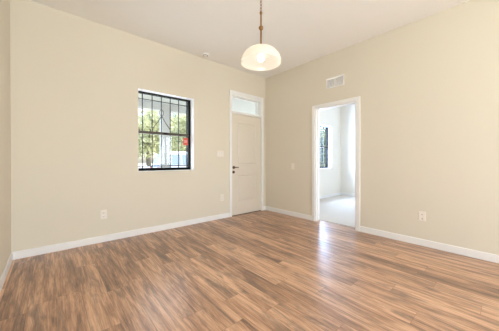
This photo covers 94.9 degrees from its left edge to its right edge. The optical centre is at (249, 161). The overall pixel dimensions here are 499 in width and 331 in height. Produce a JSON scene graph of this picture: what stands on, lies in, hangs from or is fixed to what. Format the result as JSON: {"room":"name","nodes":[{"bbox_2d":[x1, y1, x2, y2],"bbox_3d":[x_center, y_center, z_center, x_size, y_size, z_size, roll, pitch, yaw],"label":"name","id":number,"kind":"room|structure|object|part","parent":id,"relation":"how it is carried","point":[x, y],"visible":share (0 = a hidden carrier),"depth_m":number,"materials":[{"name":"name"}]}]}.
{"room":"empty living room","nodes":[
{"label":"empty living room","id":0,"kind":"room"},
{"bbox_2d":[0,0,10,277],"bbox_3d":[-0.211,-0.368,-0.425,0.200,2.960,7.700,0,0,-41],"label":"wall","id":1,"kind":"structure","parent":0,"point":[5,95],"depth_m":2.24,"materials":[{"name":"beige paint"}]},
{"bbox_2d":[0,253,12,291],"bbox_3d":[-0.191,1.067,-0.279,0.014,0.088,7.486,0,0,-41],"label":"baseboard","id":2,"kind":"structure","parent":1,"relation":"attached to","point":[9,262],"depth_m":2.18,"materials":[{"name":"white paint"}]},
{"bbox_2d":[10,0,340,251],"bbox_3d":[0.002,-0.393,4.988,7.615,2.960,0.200,0,0,-41],"label":"wall","id":3,"kind":"structure","parent":0,"point":[75,81],"depth_m":3.10,"materials":[{"name":"beige paint"}]},
{"bbox_2d":[100,210,106,218],"bbox_3d":[-1.992,0.721,3.125,0.078,0.124,0.009,0,0,-41],"label":"wall outlet","id":4,"kind":"object","parent":3,"relation":"attached to","point":[103,213],"visible":1,"depth_m":3.12,"materials":[{"name":"beige plastic"}]},
{"bbox_2d":[11,206,264,259],"bbox_3d":[-1.150,1.048,3.854,3.981,0.088,0.014,0,0,-41],"label":"baseboard","id":5,"kind":"structure","parent":3,"relation":"attached to","point":[78,243],"depth_m":3.15,"materials":[{"name":"white paint"}]},
{"bbox_2d":[138,94,186,167],"bbox_3d":[-1.424,-0.473,3.912,0.982,1.270,0.043,0,0,-41],"label":"bars","id":6,"kind":"object","parent":3,"relation":"in","point":[152,100],"visible":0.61,"depth_m":3.87,"materials":[{"name":"metal"}]},
{"bbox_2d":[138,88,193,171],"bbox_3d":[-1.375,-0.475,3.778,0.910,1.245,0.202,0,0,-41],"label":"window","id":7,"kind":"structure","parent":3,"relation":"in","point":[190,102],"depth_m":4.01,"materials":[{"name":"black metal"}]},
{"bbox_3d":[-1.352,0.145,3.755,0.902,0.006,0.132,0,0,-41],"label":"sill","id":8,"kind":"part","parent":7,"relation":"part of","materials":[{"name":"white paint"}]},
{"bbox_3d":[-1.414,-0.465,3.823,0.842,0.042,0.044,0,0,-41],"label":"meeting rail","id":9,"kind":"part","parent":7,"relation":"part of","materials":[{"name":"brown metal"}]},
{"bbox_2d":[183,138,187,144],"bbox_3d":[-1.134,-0.357,4.067,0.092,0.127,0.002,0,0,-41],"label":"window sticker","id":10,"kind":"object","parent":7,"relation":"attached to","point":[185,140],"visible":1,"depth_m":4.07,"materials":[{"name":"red paper"}]},
{"bbox_2d":[216,150,223,156],"bbox_3d":[-0.558,-0.155,4.364,0.166,0.118,0.010,0,0,-41],"label":"light switch","id":11,"kind":"object","parent":3,"relation":"attached to","point":[219,153],"visible":1,"depth_m":4.35,"materials":[{"name":"beige plastic"}]},
{"bbox_2d":[229,90,262,216],"bbox_3d":[-0.098,-0.165,4.870,0.926,2.505,0.248,0,0,-41],"label":"door","id":12,"kind":"structure","parent":3,"relation":"in","point":[245,129],"depth_m":4.80,"materials":[{"name":"white paint"}]},
{"bbox_3d":[-0.127,-1.177,4.899,0.810,0.320,0.040,0,0,-41],"label":"transom frame","id":13,"kind":"part","parent":12,"relation":"part of","materials":[{"name":"white paint"}]},
{"bbox_2d":[320,128,324,165],"bbox_3d":[2.042,-0.456,6.918,0.982,1.270,0.043,0,0,-41],"label":"bars","id":14,"kind":"object","parent":3,"relation":"in","point":[323,163],"visible":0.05,"depth_m":7.17,"materials":[{"name":"metal"}]},
{"bbox_2d":[320,125,331,167],"bbox_3d":[2.115,-0.441,6.806,0.920,1.270,0.202,0,0,-41],"label":"window","id":15,"kind":"structure","parent":3,"relation":"in","point":[328,129],"depth_m":7.09,"materials":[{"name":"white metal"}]},
{"bbox_3d":[2.072,-0.441,6.855,0.920,1.270,0.070,0,0,-41],"label":"frame","id":16,"kind":"part","parent":15,"relation":"part of","materials":[{"name":"black metal"}]},
{"bbox_2d":[320,192,354,198],"bbox_3d":[2.948,1.044,4.902,3.285,0.088,3.800,0,0,-41],"label":"baseboard","id":17,"kind":"structure","parent":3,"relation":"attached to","point":[339,193],"depth_m":7.13,"materials":[{"name":"white paint"}]},
{"bbox_2d":[0,210,498,330],"bbox_3d":[1.284,1.155,1.010,4.330,0.100,7.900,0,0,-41],"label":"floor","id":18,"kind":"structure","parent":0,"point":[265,270],"depth_m":2.02,"materials":[{"name":"laminate"}]},
{"bbox_2d":[30,0,468,78],"bbox_3d":[2.600,-1.935,2.138,7.815,0.150,7.900,0,0,-41],"label":"ceiling","id":19,"kind":"structure","parent":0,"point":[301,31],"depth_m":3.04,"materials":[{"name":"paint"}]},
{"bbox_2d":[241,0,280,70],"bbox_3d":[0.109,-1.396,2.168,0.383,0.927,0.383,0,0,-41],"label":"pendant lamp","id":20,"kind":"object","parent":19,"relation":"hanging from","point":[258,57],"visible":1,"depth_m":2.20,"materials":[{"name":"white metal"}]},
{"bbox_3d":[0.109,-1.256,2.168,0.068,0.352,0.068,0,0,-41],"label":"stem","id":21,"kind":"part","parent":20,"relation":"part of","materials":[{"name":"gold metal"}]},
{"bbox_3d":[0.109,-1.010,2.170,0.383,0.154,0.383,0,0,-41],"label":"lamp shade","id":22,"kind":"part","parent":20,"relation":"part of","materials":[{"name":"beige glass"}]},
{"bbox_3d":[0.109,-0.998,2.170,0.062,0.092,0.062,0,0,-41],"label":"bulb","id":23,"kind":"part","parent":20,"relation":"part of","materials":[{"name":"white glass"}]},
{"bbox_2d":[320,195,354,227],"bbox_3d":[3.023,1.133,4.968,3.485,0.108,4.200,0,0,-41],"label":"floor","id":24,"kind":"structure","parent":0,"point":[339,209],"depth_m":5.07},
{"bbox_2d":[340,104,354,193],"bbox_3d":[4.264,-0.397,6.037,0.200,2.960,4.200,0,0,-41],"label":"wall","id":25,"kind":"structure","parent":0,"point":[347,157],"depth_m":7.23,"materials":[{"name":"white paint"}]},
{"bbox_2d":[265,0,498,254],"bbox_3d":[2.926,-0.380,2.295,0.115,2.960,7.700,0,0,-41],"label":"wall","id":26,"kind":"structure","parent":0,"point":[427,88],"depth_m":3.05,"materials":[{"name":"beige paint"}]},
{"bbox_2d":[326,74,343,88],"bbox_3d":[1.452,-1.360,3.895,0.010,0.176,0.324,0,0,-41],"label":"air vent","id":27,"kind":"object","parent":26,"relation":"in","point":[338,80],"visible":1,"depth_m":3.89,"materials":[{"name":"metal"}]},
{"bbox_2d":[312,96,359,231],"bbox_3d":[1.496,0.034,3.955,0.161,2.117,0.874,0,0,-41],"label":"door frame","id":28,"kind":"structure","parent":26,"relation":"attached to","point":[316,109],"depth_m":4.16,"materials":[{"name":"white paint"}]},
{"bbox_2d":[265,206,498,262],"bbox_3d":[2.812,1.055,2.335,0.014,0.088,7.500,0,0,-41],"label":"baseboard","id":29,"kind":"structure","parent":26,"relation":"attached to","point":[490,257],"depth_m":2.99,"materials":[{"name":"white paint"}]},
{"bbox_2d":[419,211,425,221],"bbox_3d":[2.250,0.712,2.985,0.009,0.124,0.078,0,0,-41],"label":"wall outlet","id":30,"kind":"object","parent":26,"relation":"attached to","point":[422,215],"visible":1,"depth_m":2.98,"materials":[{"name":"beige plastic"}]},
{"label":"outside","id":31,"kind":"structure","parent":0,"visible":0},
{"bbox_3d":[-7.965,1.289,37.665,150.000,0.300,180.000,0,0,-41],"label":"lawn","id":32,"kind":"structure","parent":31,"visible":0},
{"bbox_2d":[138,109,173,165],"bbox_3d":[-8.932,-1.687,19.736,4.670,6.022,4.858,0,0,1],"label":"tree","id":33,"kind":"object","parent":32,"relation":"on","point":[147,123],"visible":0.42,"depth_m":18.87,"materials":[{"name":"green plant"}]},
{"bbox_2d":[143,110,185,151],"bbox_3d":[-9.927,-2.406,26.781,6.067,7.397,6.073,0,0,-41],"label":"tree","id":34,"kind":"object","parent":32,"relation":"on","point":[150,110],"visible":0.02,"depth_m":24.84,"materials":[{"name":"green plant"}]},
{"bbox_2d":[171,114,185,151],"bbox_3d":[-4.797,-1.312,17.850,4.087,5.296,3.828,0,0,-41],"label":"tree","id":35,"kind":"object","parent":32,"relation":"on","point":[182,122],"visible":0.26,"depth_m":16.96,"materials":[{"name":"green plant"}]},
{"bbox_2d":[320,127,324,165],"bbox_3d":[5.845,-0.878,19.921,4.679,4.404,3.914,0,0,14],"label":"tree","id":36,"kind":"object","parent":32,"relation":"on","point":[321,131],"visible":0.07,"depth_m":18.70,"materials":[{"name":"green plant"}]},
{"bbox_3d":[-0.742,1.293,6.005,11.415,0.180,2.300,0,0,-41],"label":"porch slab","id":37,"kind":"object","parent":32,"relation":"on","visible":0},
{"bbox_2d":[158,110,169,167],"bbox_3d":[-2.254,-0.068,6.090,0.260,2.540,0.260,0,0,-41],"label":"porch column","id":38,"kind":"structure","parent":37,"relation":"on","point":[165,138],"depth_m":6.02,"materials":[{"name":"paint"}]},
{"bbox_2d":[138,100,185,114],"bbox_3d":[-1.436,-1.421,6.794,11.415,0.160,0.220,0,0,-41],"label":"beam","id":39,"kind":"structure","parent":38,"relation":"on","point":[146,105],"depth_m":5.90,"materials":[{"name":"paint"}]},
{"bbox_2d":[138,93,321,127],"bbox_3d":[-0.758,-1.537,6.011,11.415,0.080,2.350,0,0,-41],"label":"ceiling","id":40,"kind":"structure","parent":39,"relation":"on","point":[238,105],"depth_m":5.89,"materials":[{"name":"paint"}]},
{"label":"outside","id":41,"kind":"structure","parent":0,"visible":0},
{"bbox_3d":[5.795,1.199,21.801,150.000,0.035,5.600,0,0,-41],"label":"street","id":42,"kind":"object","parent":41,"visible":0},
{"bbox_2d":[150,151,185,167],"bbox_3d":[-3.171,0.340,13.227,4.503,1.760,2.200,0,0,-37],"label":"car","id":43,"kind":"object","parent":42,"relation":"on","point":[174,154],"visible":0.04,"depth_m":11.89,"materials":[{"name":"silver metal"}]}
]}

